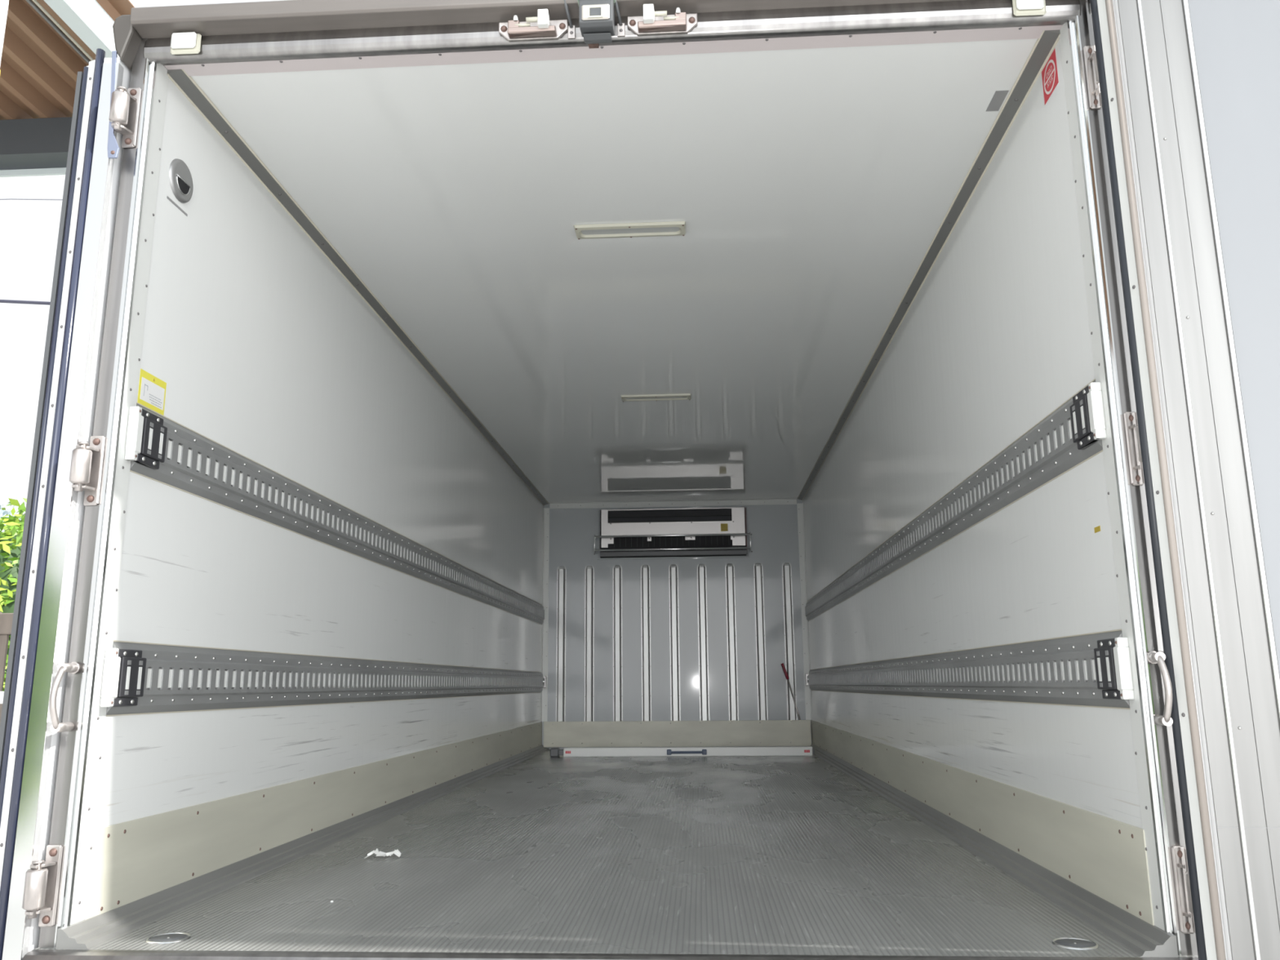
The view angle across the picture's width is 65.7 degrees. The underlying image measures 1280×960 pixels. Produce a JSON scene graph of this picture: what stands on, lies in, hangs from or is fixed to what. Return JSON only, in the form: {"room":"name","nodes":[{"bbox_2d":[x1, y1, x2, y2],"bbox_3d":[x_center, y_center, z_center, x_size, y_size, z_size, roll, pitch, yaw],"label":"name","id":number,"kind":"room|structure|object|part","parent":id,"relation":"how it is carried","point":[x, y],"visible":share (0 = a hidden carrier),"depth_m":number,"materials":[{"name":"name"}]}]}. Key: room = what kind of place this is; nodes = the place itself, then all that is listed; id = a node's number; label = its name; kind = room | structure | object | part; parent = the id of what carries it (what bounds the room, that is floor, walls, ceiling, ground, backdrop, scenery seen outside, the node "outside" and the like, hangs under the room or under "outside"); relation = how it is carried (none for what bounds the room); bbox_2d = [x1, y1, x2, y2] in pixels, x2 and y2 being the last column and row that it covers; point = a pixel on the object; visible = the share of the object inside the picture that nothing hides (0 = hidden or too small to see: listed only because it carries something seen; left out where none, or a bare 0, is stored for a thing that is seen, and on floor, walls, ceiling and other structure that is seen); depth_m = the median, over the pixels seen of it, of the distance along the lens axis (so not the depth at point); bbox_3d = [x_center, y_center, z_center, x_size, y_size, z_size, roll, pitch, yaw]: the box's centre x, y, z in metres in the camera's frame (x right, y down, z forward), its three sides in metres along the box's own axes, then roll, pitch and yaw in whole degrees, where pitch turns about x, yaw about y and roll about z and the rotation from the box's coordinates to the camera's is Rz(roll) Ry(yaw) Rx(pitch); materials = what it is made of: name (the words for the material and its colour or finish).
{"room":"cargo space","nodes":[
{"label":"cargo space","id":0,"kind":"room"},
{"bbox_2d":[94,77,543,829],"bbox_3d":[-1.021,0.573,5.298,0.045,2.060,6.150,-1,-12,3],"label":"wall","id":1,"kind":"structure","parent":0,"point":[262,348],"depth_m":3.18,"materials":[{"name":"white plastic"}]},
{"bbox_2d":[37,38,147,947],"bbox_3d":[-1.214,0.100,2.226,0.037,2.450,0.070,-1,-12,3],"label":"post","id":2,"kind":"object","parent":1,"relation":"attached to","point":[89,530],"visible":0.27,"depth_m":2.19,"materials":[{"name":"silver metal"}]},
{"bbox_2d":[48,662,79,732],"bbox_3d":[-1.203,0.452,2.071,0.025,0.144,0.091,2,-12,-10],"label":"handle","id":3,"kind":"object","parent":2,"relation":"attached to","point":[73,667],"visible":1,"depth_m":2.04,"materials":[{"name":"metal"}]},
{"bbox_2d":[0,48,141,959],"bbox_3d":[-1.260,0.075,2.697,0.150,2.050,1.100,-1,-12,2],"label":"door","id":4,"kind":"structure","parent":2,"relation":"attached to","point":[41,633],"depth_m":2.17,"materials":[{"name":"white paint"}]},
{"bbox_3d":[-1.343,0.007,2.256,0.011,2.005,0.126,-1,-12,2],"label":"frame","id":5,"kind":"part","parent":4,"relation":"part of","materials":[{"name":"grey"}]},
{"bbox_3d":[-1.217,0.828,2.010,0.044,0.159,0.059,-1,-12,3],"label":"door hinge","id":6,"kind":"part","parent":4,"relation":"part of","materials":[{"name":"silver metal"}]},
{"bbox_3d":[-1.224,-0.026,2.186,0.044,0.159,0.059,-1,-12,3],"label":"door hinge","id":7,"kind":"part","parent":4,"relation":"part of","materials":[{"name":"silver metal"}]},
{"bbox_2d":[107,50,119,158],"bbox_3d":[-1.248,-0.895,2.359,0.043,0.283,0.008,-1,-12,3],"label":"strap","id":8,"kind":"object","parent":4,"relation":"attached to","point":[113,148],"visible":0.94,"depth_m":2.34,"materials":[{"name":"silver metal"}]},
{"bbox_3d":[-1.231,-0.877,2.361,0.044,0.159,0.059,-1,-12,3],"label":"door hinge","id":9,"kind":"part","parent":4,"relation":"part of","materials":[{"name":"silver metal"}]},
{"bbox_2d":[53,57,156,947],"bbox_3d":[-1.188,-0.033,2.241,0.019,2.055,0.050,-1,-12,3],"label":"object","id":10,"kind":"structure","parent":1,"relation":"attached to","point":[87,683],"depth_m":2.20,"materials":[{"name":"silver metal"}]},
{"bbox_2d":[70,63,168,924],"bbox_3d":[-1.183,-0.038,2.266,0.009,2.036,0.060,-1,-12,3],"label":"strip","id":11,"kind":"object","parent":1,"relation":"attached to","point":[89,808],"visible":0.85,"depth_m":2.25,"materials":[{"name":"white metal"}]},
{"bbox_2d":[86,754,94,796],"bbox_3d":[-1.175,0.631,2.121,0.001,0.086,0.012,-1,-12,3],"label":"faded lettering","id":12,"kind":"object","parent":11,"relation":"attached to","point":[91,755],"visible":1,"depth_m":2.12,"materials":[{"name":"grey paint"}]},
{"bbox_2d":[137,368,166,415],"bbox_3d":[-1.178,-0.211,2.397,0.001,0.084,0.116,-1,-12,3],"label":"sticker","id":13,"kind":"object","parent":1,"relation":"attached to","point":[152,389],"visible":1,"depth_m":2.39,"materials":[{"name":"yellow paper"}]},
{"bbox_2d":[166,195,187,216],"bbox_3d":[-1.181,-0.698,2.531,0.001,0.006,0.100,-1,-12,3],"label":"tape strip","id":14,"kind":"object","parent":1,"relation":"attached to","point":[167,197],"visible":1,"depth_m":2.53,"materials":[{"name":"grey plastic"}]},
{"bbox_2d":[168,158,193,203],"bbox_3d":[-1.176,-0.768,2.548,0.011,0.110,0.110,-1,-12,3],"label":"air vent","id":15,"kind":"object","parent":1,"relation":"in","point":[180,179],"visible":1,"depth_m":2.54,"materials":[{"name":"grey metal"}]},
{"bbox_2d":[170,31,201,54],"bbox_3d":[-1.104,-1.061,2.406,0.074,0.054,0.022,-1,-12,3],"label":"marker lamp","id":16,"kind":"object","parent":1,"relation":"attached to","point":[188,42],"visible":1,"depth_m":2.40,"materials":[{"name":"beige plastic"}]},
{"bbox_2d":[84,721,542,919],"bbox_3d":[-0.987,1.457,5.114,0.008,0.182,6.150,-1,-12,3],"label":"baseboard","id":17,"kind":"structure","parent":1,"relation":"attached to","point":[135,860],"depth_m":2.88,"materials":[{"name":"beige plastic"}]},
{"bbox_2d":[100,640,546,716],"bbox_3d":[-0.976,1.053,5.184,0.038,0.166,6.168,-1,-12,3],"label":"rail","id":18,"kind":"object","parent":1,"relation":"attached to","point":[126,676],"depth_m":2.96,"materials":[{"name":"grey metal"}]},
{"bbox_3d":[-0.792,1.664,8.176,0.036,0.098,0.050,-1,-12,3],"label":"corner bracket","id":19,"kind":"part","parent":18,"relation":"part of","materials":[{"name":"white metal"}]},
{"bbox_2d":[124,402,544,624],"bbox_3d":[-0.986,0.508,5.276,0.029,0.166,6.134,-1,-12,3],"label":"rail","id":20,"kind":"object","parent":1,"relation":"attached to","point":[149,450],"visible":1,"depth_m":3.10,"materials":[{"name":"grey metal"}]},
{"bbox_2d":[498,8,568,42],"bbox_3d":[-0.255,-1.073,2.340,0.166,0.049,0.052,-1,-12,3],"label":"latch keeper","id":21,"kind":"object","parent":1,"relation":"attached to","point":[540,28],"visible":1,"depth_m":2.34,"materials":[{"name":"metal"}]},
{"bbox_3d":[-0.254,-1.069,2.360,0.166,0.049,0.010,-1,-12,3],"label":"plate","id":22,"kind":"part","parent":21,"relation":"part of","materials":[{"name":"metal"}]},
{"bbox_2d":[130,0,963,38],"bbox_3d":[-0.097,-1.133,2.367,2.256,0.052,0.096,-1,-12,3],"label":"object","id":23,"kind":"object","parent":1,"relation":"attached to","point":[285,15],"visible":0.79,"depth_m":2.36,"materials":[{"name":"grey metal"}]},
{"bbox_2d":[577,0,615,44],"bbox_3d":[-0.101,-1.079,2.315,0.089,0.092,0.083,-1,-12,3],"label":"camera","id":24,"kind":"object","parent":23,"relation":"attached to","point":[596,17],"visible":1,"depth_m":2.29,"materials":[{"name":"grey plastic"}]},
{"bbox_3d":[-0.102,-1.075,2.279,0.064,0.039,0.006,-1,-12,3],"label":"plate","id":25,"kind":"part","parent":24,"relation":"part of","materials":[{"name":"grey plastic"}]},
{"bbox_2d":[564,0,575,39],"bbox_3d":[-0.167,-1.091,2.339,0.018,0.079,0.056,-3,-12,11],"label":"clip","id":26,"kind":"object","parent":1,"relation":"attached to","point":[571,28],"visible":1,"depth_m":2.35,"materials":[{"name":"metal"}]},
{"bbox_3d":[-0.163,-1.064,2.358,0.018,0.034,0.005,-1,-12,3],"label":"clip plate","id":27,"kind":"part","parent":26,"relation":"part of","materials":[{"name":"metal"}]},
{"bbox_2d":[588,43,599,48],"bbox_3d":[-0.112,-1.053,2.399,0.024,0.012,0.025,-1,-12,3],"label":"striker nub","id":28,"kind":"object","parent":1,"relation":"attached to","point":[597,45],"visible":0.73,"depth_m":2.40,"materials":[{"name":"metal"}]},
{"bbox_2d":[22,949,1195,959],"bbox_3d":[-0.081,0.970,1.909,2.290,0.100,0.032,-1,-12,3],"label":"sill","id":29,"kind":"structure","parent":1,"relation":"attached to","point":[34,954],"depth_m":1.93,"materials":[{"name":"silver metal"}]},
{"bbox_2d":[142,0,1080,67],"bbox_3d":[-0.094,-1.082,2.397,2.238,0.084,0.076,-1,-12,3],"label":"door frame","id":30,"kind":"structure","parent":1,"relation":"attached to","point":[965,14],"depth_m":2.37,"materials":[{"name":"silver metal"}]},
{"bbox_2d":[614,0,625,36],"bbox_3d":[-0.050,-1.093,2.333,0.018,0.079,0.056,-3,-12,11],"label":"clip","id":31,"kind":"object","parent":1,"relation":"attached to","point":[620,26],"visible":1,"depth_m":2.35,"materials":[{"name":"metal"}]},
{"bbox_3d":[-0.045,-1.067,2.351,0.018,0.034,0.005,-1,-12,3],"label":"clip plate","id":32,"kind":"part","parent":31,"relation":"part of","materials":[{"name":"metal"}]},
{"bbox_2d":[626,4,697,36],"bbox_3d":[0.052,-1.079,2.322,0.166,0.049,0.052,-1,-12,3],"label":"latch keeper","id":33,"kind":"object","parent":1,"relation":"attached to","point":[652,23],"visible":1,"depth_m":2.33,"materials":[{"name":"metal"}]},
{"bbox_2d":[165,38,1037,503],"bbox_3d":[0.093,-0.467,5.474,2.290,0.070,6.210,-1,-12,3],"label":"ceiling","id":34,"kind":"structure","parent":0,"point":[811,188],"depth_m":3.33,"materials":[{"name":"white plastic"}]},
{"bbox_2d":[112,14,142,70],"bbox_3d":[-1.249,-1.059,2.446,0.054,0.124,0.110,-1,-12,3],"label":"end cap","id":35,"kind":"object","parent":34,"relation":"attached to","point":[127,40],"visible":0.55,"depth_m":2.40,"materials":[{"name":"grey"}]},
{"bbox_2d":[166,68,548,505],"bbox_3d":[-0.985,-0.409,5.497,0.046,0.019,6.150,-1,-12,3],"label":"strip","id":36,"kind":"object","parent":34,"relation":"attached to","point":[184,82],"visible":1,"depth_m":3.38,"materials":[{"name":"grey metal"}]},
{"bbox_2d":[164,25,1062,75],"bbox_3d":[-0.092,-1.055,2.428,2.194,0.008,0.065,-1,-12,3],"label":"header","id":37,"kind":"object","parent":34,"relation":"attached to","point":[1031,32],"visible":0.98,"depth_m":2.43,"materials":[{"name":"grey metal"}]},
{"bbox_2d":[573,221,685,239],"bbox_3d":[-0.033,-0.852,3.393,0.380,0.013,0.092,-1,-12,3],"label":"recessed light","id":38,"kind":"object","parent":34,"relation":"in","point":[673,228],"visible":1,"depth_m":3.39,"materials":[{"name":"beige plastic"}]},
{"bbox_2d":[620,393,691,401],"bbox_3d":[0.088,-0.445,5.373,0.380,0.013,0.092,-1,-12,3],"label":"recessed light","id":39,"kind":"object","parent":34,"relation":"in","point":[674,396],"visible":1,"depth_m":5.37,"materials":[{"name":"beige plastic"}]},
{"bbox_2d":[549,497,796,508],"bbox_3d":[0.274,0.199,8.420,2.100,0.049,0.041,-1,-12,3],"label":"strip","id":40,"kind":"object","parent":34,"relation":"attached to","point":[774,500],"visible":1,"depth_m":8.43,"materials":[{"name":"white plastic"}]},
{"bbox_2d":[797,29,1060,500],"bbox_3d":[1.169,-0.452,5.375,0.046,0.019,6.150,-1,-12,3],"label":"strip","id":41,"kind":"object","parent":34,"relation":"attached to","point":[1045,45],"visible":1,"depth_m":3.22,"materials":[{"name":"grey metal"}]},
{"bbox_2d":[985,90,1008,111],"bbox_3d":[0.959,-1.017,2.663,0.034,0.001,0.095,-1,-12,3],"label":"grey patch","id":42,"kind":"object","parent":34,"relation":"attached to","point":[999,96],"visible":1,"depth_m":2.66,"materials":[{"name":"grey plastic"}]},
{"bbox_2d":[34,749,1192,957],"bbox_3d":[0.107,1.585,5.003,2.290,0.060,6.285,-1,-12,3],"label":"floor","id":43,"kind":"structure","parent":0,"point":[542,853],"depth_m":2.65,"materials":[{"name":"grey metal"}]},
{"bbox_2d":[145,932,191,943],"bbox_3d":[-0.988,0.960,2.079,0.088,0.003,0.088,-1,-12,3],"label":"floor drain","id":44,"kind":"object","parent":43,"relation":"on","point":[170,937],"visible":1,"depth_m":2.08,"materials":[{"name":"grey metal"}]},
{"bbox_3d":[-0.988,0.960,2.079,0.076,0.001,0.076,-1,-12,3],"label":"plate","id":45,"kind":"part","parent":44,"relation":"part of","materials":[{"name":"grey metal"}]},
{"bbox_2d":[55,744,549,949],"bbox_3d":[-0.957,1.554,5.049,0.072,0.038,6.234,-1,-12,3],"label":"trim","id":46,"kind":"structure","parent":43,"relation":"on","point":[91,933],"depth_m":2.70,"materials":[{"name":"grey metal"}]},
{"bbox_2d":[364,848,400,858],"bbox_3d":[-0.785,1.144,3.040,0.104,0.024,0.052,-1,-12,3],"label":"paper scrap","id":47,"kind":"object","parent":43,"relation":"on","point":[397,852],"visible":1,"depth_m":3.04,"materials":[{"name":"white paper"}]},
{"bbox_2d":[550,746,814,756],"bbox_3d":[0.301,1.976,7.212,1.920,0.064,0.084,-1,-12,3],"label":"bar","id":48,"kind":"object","parent":43,"relation":"on","point":[742,750],"visible":1,"depth_m":7.19,"materials":[{"name":"white metal"}]},
{"bbox_3d":[0.340,1.971,7.175,0.242,0.018,0.014,-1,-12,3],"label":"handle","id":49,"kind":"part","parent":48,"relation":"part of","materials":[{"name":"blue plastic"}]},
{"bbox_3d":[0.338,1.970,7.180,0.288,0.038,0.016,-1,-12,3],"label":"handle mount","id":50,"kind":"part","parent":48,"relation":"part of","materials":[{"name":"blue plastic"}]},
{"bbox_2d":[810,743,1178,957],"bbox_3d":[1.168,1.511,4.928,0.072,0.038,6.234,-1,-12,3],"label":"trim","id":51,"kind":"structure","parent":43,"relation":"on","point":[1138,936],"depth_m":2.52,"materials":[{"name":"grey metal"}]},
{"bbox_2d":[1051,937,1098,949],"bbox_3d":[0.867,0.923,1.976,0.088,0.003,0.088,-1,-12,3],"label":"floor drain","id":52,"kind":"object","parent":43,"relation":"on","point":[1073,943],"visible":1,"depth_m":1.98,"materials":[{"name":"grey metal"}]},
{"bbox_3d":[0.867,0.923,1.976,0.076,0.001,0.076,-1,-12,3],"label":"plate","id":53,"kind":"part","parent":52,"relation":"part of","materials":[{"name":"grey metal"}]},
{"bbox_2d":[542,498,812,749],"bbox_3d":[0.285,1.175,8.270,2.290,2.060,0.060,-1,-12,3],"label":"wall","id":54,"kind":"structure","parent":0,"point":[773,528],"depth_m":8.23,"materials":[{"name":"white metal"}]},
{"bbox_2d":[541,507,549,721],"bbox_3d":[-0.793,1.108,8.301,0.049,1.778,0.036,-1,-12,3],"label":"strip","id":55,"kind":"object","parent":54,"relation":"attached to","point":[546,510],"visible":0.98,"depth_m":8.32,"materials":[{"name":"white plastic"}]},
{"bbox_2d":[555,565,566,721],"bbox_3d":[-0.657,1.361,8.244,0.080,1.300,0.028,-1,-12,3],"label":"rib","id":56,"kind":"object","parent":54,"relation":"attached to","point":[562,570],"visible":1,"depth_m":8.24,"materials":[{"name":"silver metal"}]},
{"bbox_2d":[584,565,594,721],"bbox_3d":[-0.422,1.356,8.230,0.080,1.300,0.028,-1,-12,3],"label":"rib","id":57,"kind":"object","parent":54,"relation":"attached to","point":[589,570],"visible":1,"depth_m":8.23,"materials":[{"name":"silver metal"}]},
{"bbox_2d":[613,564,622,721],"bbox_3d":[-0.186,1.352,8.217,0.080,1.300,0.028,-1,-12,3],"label":"rib","id":58,"kind":"object","parent":54,"relation":"attached to","point":[617,569],"visible":1,"depth_m":8.21,"materials":[{"name":"silver metal"}]},
{"bbox_2d":[640,564,651,720],"bbox_3d":[0.050,1.347,8.204,0.080,1.300,0.028,-1,-12,3],"label":"rib","id":59,"kind":"object","parent":54,"relation":"attached to","point":[645,569],"visible":1,"depth_m":8.20,"materials":[{"name":"silver metal"}]},
{"bbox_2d":[593,506,752,559],"bbox_3d":[0.271,0.438,8.328,1.337,0.432,0.124,-1,-12,3],"label":"refrigeration unit","id":60,"kind":"object","parent":54,"relation":"attached to","point":[699,532],"visible":1,"depth_m":8.32,"materials":[{"name":"white plastic"},{"name":"black plastic"},{"name":"steel"}]},
{"bbox_2d":[608,535,717,546],"bbox_3d":[0.239,0.514,8.313,1.010,0.083,0.006,-1,-12,3],"label":"grille","id":61,"kind":"object","parent":60,"relation":"attached to","point":[666,541],"depth_m":8.32,"materials":[{"name":"grey plastic"}]},
{"bbox_2d":[608,508,731,517],"bbox_3d":[0.249,0.280,8.361,1.043,0.060,0.006,-1,-12,3],"label":"grille","id":62,"kind":"object","parent":60,"relation":"attached to","point":[644,513],"depth_m":8.35,"materials":[{"name":"black plastic"}]},
{"bbox_3d":[0.276,0.401,8.332,1.205,0.322,0.020,-1,-12,3],"label":"plate","id":63,"kind":"part","parent":60,"relation":"part of","materials":[{"name":"grey"}]},
{"bbox_2d":[600,549,746,556],"bbox_3d":[0.278,0.612,8.290,1.230,0.038,0.012,-1,-12,3],"label":"drip tray","id":64,"kind":"object","parent":60,"relation":"on","point":[699,552],"depth_m":8.29,"materials":[{"name":"grey metal"}]},
{"bbox_2d":[668,564,680,720],"bbox_3d":[0.285,1.342,8.190,0.080,1.300,0.028,-1,-12,3],"label":"rib","id":65,"kind":"object","parent":54,"relation":"attached to","point":[675,705],"visible":1,"depth_m":8.19,"materials":[{"name":"silver metal"}]},
{"bbox_2d":[543,720,811,746],"bbox_3d":[0.293,2.050,8.012,2.160,0.202,0.008,-1,-12,3],"label":"baseboard","id":66,"kind":"structure","parent":54,"relation":"attached to","point":[750,732],"depth_m":8.01,"materials":[{"name":"grey"}]},
{"bbox_2d":[781,662,800,719],"bbox_3d":[1.248,1.811,8.013,0.195,0.657,0.022,-1,-12,3],"label":"stick","id":67,"kind":"object","parent":66,"relation":"on","point":[782,664],"visible":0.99,"depth_m":8.04,"materials":[{"name":"metal"}]},
{"bbox_2d":[697,564,709,720],"bbox_3d":[0.521,1.337,8.177,0.080,1.300,0.028,-1,-12,3],"label":"rib","id":68,"kind":"object","parent":54,"relation":"attached to","point":[701,568],"visible":1,"depth_m":8.17,"materials":[{"name":"silver metal"}]},
{"bbox_2d":[724,563,738,720],"bbox_3d":[0.756,1.333,8.163,0.080,1.300,0.028,-1,-12,3],"label":"rib","id":69,"kind":"object","parent":54,"relation":"attached to","point":[733,704],"visible":1,"depth_m":8.16,"materials":[{"name":"silver metal"}]},
{"bbox_2d":[753,563,768,719],"bbox_3d":[0.992,1.328,8.150,0.080,1.300,0.028,-1,-12,3],"label":"rib","id":70,"kind":"object","parent":54,"relation":"attached to","point":[762,711],"visible":1,"depth_m":8.14,"materials":[{"name":"silver metal"}]},
{"bbox_2d":[782,562,797,719],"bbox_3d":[1.227,1.323,8.136,0.080,1.300,0.028,-1,-12,3],"label":"rib","id":71,"kind":"object","parent":54,"relation":"attached to","point":[792,714],"visible":1,"depth_m":8.14,"materials":[{"name":"silver metal"}]},
{"bbox_2d":[796,502,812,719],"bbox_3d":[1.356,1.064,8.179,0.049,1.778,0.036,-1,-12,3],"label":"strip","id":72,"kind":"object","parent":54,"relation":"attached to","point":[800,506],"visible":0.99,"depth_m":8.20,"materials":[{"name":"white plastic"}]},
{"bbox_2d":[802,40,1142,828],"bbox_3d":[1.220,0.528,5.170,0.045,2.060,6.150,-1,-12,3],"label":"wall","id":73,"kind":"structure","parent":0,"point":[996,337],"depth_m":3.02,"materials":[{"name":"white plastic"}]},
{"bbox_2d":[804,377,1106,621],"bbox_3d":[1.181,0.465,5.153,0.029,0.166,6.134,-1,-12,3],"label":"rail","id":74,"kind":"object","parent":73,"relation":"attached to","point":[996,485],"visible":1,"depth_m":2.92,"materials":[{"name":"grey metal"}]},
{"bbox_2d":[804,628,1134,709],"bbox_3d":[1.182,1.009,5.061,0.038,0.166,6.168,-1,-12,3],"label":"rail","id":75,"kind":"object","parent":73,"relation":"attached to","point":[984,673],"depth_m":2.78,"materials":[{"name":"grey metal"}]},
{"bbox_3d":[1.364,1.621,8.053,0.036,0.098,0.050,-1,-12,3],"label":"corner bracket","id":76,"kind":"part","parent":75,"relation":"part of","materials":[{"name":"white metal"}]},
{"bbox_2d":[811,720,1154,925],"bbox_3d":[1.201,1.413,4.989,0.008,0.182,6.150,-1,-12,3],"label":"baseboard","id":77,"kind":"structure","parent":73,"relation":"attached to","point":[1104,856],"depth_m":2.72,"materials":[{"name":"beige plastic"}]},
{"bbox_2d":[1012,0,1046,16],"bbox_3d":[0.901,-1.101,2.292,0.074,0.054,0.022,-1,-12,3],"label":"marker lamp","id":78,"kind":"object","parent":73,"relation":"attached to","point":[1020,7],"visible":1,"depth_m":2.29,"materials":[{"name":"beige plastic"}]},
{"bbox_2d":[1041,48,1058,104],"bbox_3d":[1.012,-0.995,2.449,0.001,0.092,0.096,-1,-12,3],"label":"sticker","id":79,"kind":"object","parent":73,"relation":"attached to","point":[1049,73],"visible":1,"depth_m":2.45,"materials":[{"name":"red paper"}]},
{"bbox_2d":[1093,525,1100,533],"bbox_3d":[1.021,0.110,2.213,0.001,0.012,0.032,-1,-12,3],"label":"tag","id":80,"kind":"object","parent":73,"relation":"attached to","point":[1097,529],"visible":1,"depth_m":2.21,"materials":[{"name":"yellow"}]},
{"bbox_2d":[1059,22,1164,930],"bbox_3d":[1.012,-0.082,2.141,0.010,2.036,0.060,-1,-12,3],"label":"strip","id":81,"kind":"object","parent":73,"relation":"attached to","point":[1108,451],"visible":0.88,"depth_m":2.12,"materials":[{"name":"white plastic"}]},
{"bbox_2d":[1066,15,1181,955],"bbox_3d":[1.014,-0.077,2.116,0.019,2.055,0.050,-1,-12,3],"label":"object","id":82,"kind":"structure","parent":73,"relation":"attached to","point":[1146,699],"depth_m":2.07,"materials":[{"name":"silver metal"}]},
{"bbox_2d":[1078,0,1192,955],"bbox_3d":[1.044,0.054,2.097,0.038,2.450,0.070,-1,-12,3],"label":"post","id":83,"kind":"object","parent":73,"relation":"attached to","point":[1149,621],"visible":0.14,"depth_m":2.06,"materials":[{"name":"silver metal"}]},
{"bbox_2d":[1146,651,1173,726],"bbox_3d":[1.021,0.408,1.945,0.025,0.144,0.091,-4,-12,17],"label":"handle","id":84,"kind":"object","parent":83,"relation":"attached to","point":[1153,657],"visible":1,"depth_m":1.91,"materials":[{"name":"metal"}]},
{"bbox_2d":[1083,0,1279,959],"bbox_3d":[1.555,-0.190,1.973,1.090,2.230,0.123,-2,-12,8],"label":"door","id":85,"kind":"structure","parent":83,"relation":"attached to","point":[1188,93],"depth_m":1.99,"materials":[{"name":"white paint"}]},
{"bbox_3d":[1.038,-0.923,2.232,0.044,0.159,0.059,-1,-12,3],"label":"door hinge","id":86,"kind":"part","parent":85,"relation":"part of","materials":[{"name":"silver metal"}]},
{"bbox_3d":[1.045,-0.072,2.057,0.044,0.159,0.059,-1,-12,3],"label":"door hinge","id":87,"kind":"part","parent":85,"relation":"part of","materials":[{"name":"silver metal"}]},
{"bbox_3d":[1.044,-0.089,2.057,0.022,2.075,0.041,-2,-12,8],"label":"edge frame","id":88,"kind":"part","parent":85,"relation":"part of","materials":[{"name":"silver metal"}]},
{"bbox_3d":[1.052,0.782,1.881,0.044,0.159,0.059,-1,-12,3],"label":"door hinge","id":89,"kind":"part","parent":85,"relation":"part of","materials":[{"name":"silver metal"}]},
{"bbox_3d":[1.627,-0.203,1.909,0.878,2.230,0.002,-2,-12,8],"label":"panel","id":90,"kind":"part","parent":85,"relation":"part of","materials":[{"name":"white metal"}]},
{"label":"outside","id":91,"kind":"structure","parent":0,"visible":0},
{"bbox_3d":[-0.067,1.950,1.811,120.000,0.060,120.000,-1,-12,3],"label":"ground","id":92,"kind":"structure","parent":91,"visible":0},
{"bbox_2d":[0,691,4,723],"bbox_3d":[-5.373,2.447,7.874,0.680,1.502,0.060,-1,-12,3],"label":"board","id":93,"kind":"object","parent":92,"relation":"on","point":[2,693],"visible":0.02,"depth_m":7.97,"materials":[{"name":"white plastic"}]},
{"bbox_3d":[-5.163,2.490,7.852,0.100,1.404,0.040,-1,-12,3],"label":"leg","id":94,"kind":"part","parent":93,"relation":"part of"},
{"bbox_2d":[0,612,13,691],"bbox_3d":[-5.593,2.198,8.322,3.100,2.173,0.170,-1,-12,3],"label":"fence","id":95,"kind":"object","parent":92,"relation":"on","point":[6,619],"visible":0.02,"depth_m":8.42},
{"bbox_3d":[-5.604,1.232,8.475,3.000,0.180,0.080,-1,-12,3],"label":"rail","id":96,"kind":"part","parent":95,"relation":"part of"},
{"bbox_2d":[0,493,21,532],"bbox_3d":[-14.332,3.070,21.240,2.242,5.823,2.194,-1,-12,3],"label":"tree","id":97,"kind":"object","parent":92,"relation":"on","point":[2,513],"visible":0.05,"depth_m":21.73,"materials":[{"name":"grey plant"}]},
{"bbox_2d":[0,497,26,691],"bbox_3d":[-6.545,1.920,10.047,1.530,3.547,1.480,-1,-12,3],"label":"bush","id":98,"kind":"object","parent":92,"relation":"on","point":[11,540],"visible":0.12,"depth_m":9.95,"materials":[{"name":"green plant"}]},
{"bbox_2d":[0,299,50,305],"bbox_3d":[-16.040,0.780,17.132,26.228,8.678,0.240,-1,-12,3],"label":"overhead cable","id":99,"kind":"object","parent":92,"relation":"on","point":[29,302],"visible":0.1,"depth_m":17.66,"materials":[{"name":"grey plastic"}]},
{"bbox_2d":[0,198,62,199],"bbox_3d":[-15.588,-0.728,25.596,26.228,15.042,0.240,-1,-12,3],"label":"overhead cable","id":100,"kind":"object","parent":92,"relation":"on","point":[9,198],"visible":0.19,"depth_m":27.13,"materials":[{"name":"grey plastic"}]},
{"bbox_2d":[0,0,134,177],"bbox_3d":[-6.248,-0.563,3.167,6.210,5.510,7.220,-1,-12,3],"label":"shed roof","id":101,"kind":"structure","parent":92,"relation":"on","point":[44,44],"depth_m":6.44,"materials":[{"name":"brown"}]},
{"bbox_3d":[-3.373,-0.214,4.709,0.120,5.404,0.120,-1,-12,3],"label":"post","id":102,"kind":"part","parent":101,"relation":"part of","materials":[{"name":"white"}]}
]}

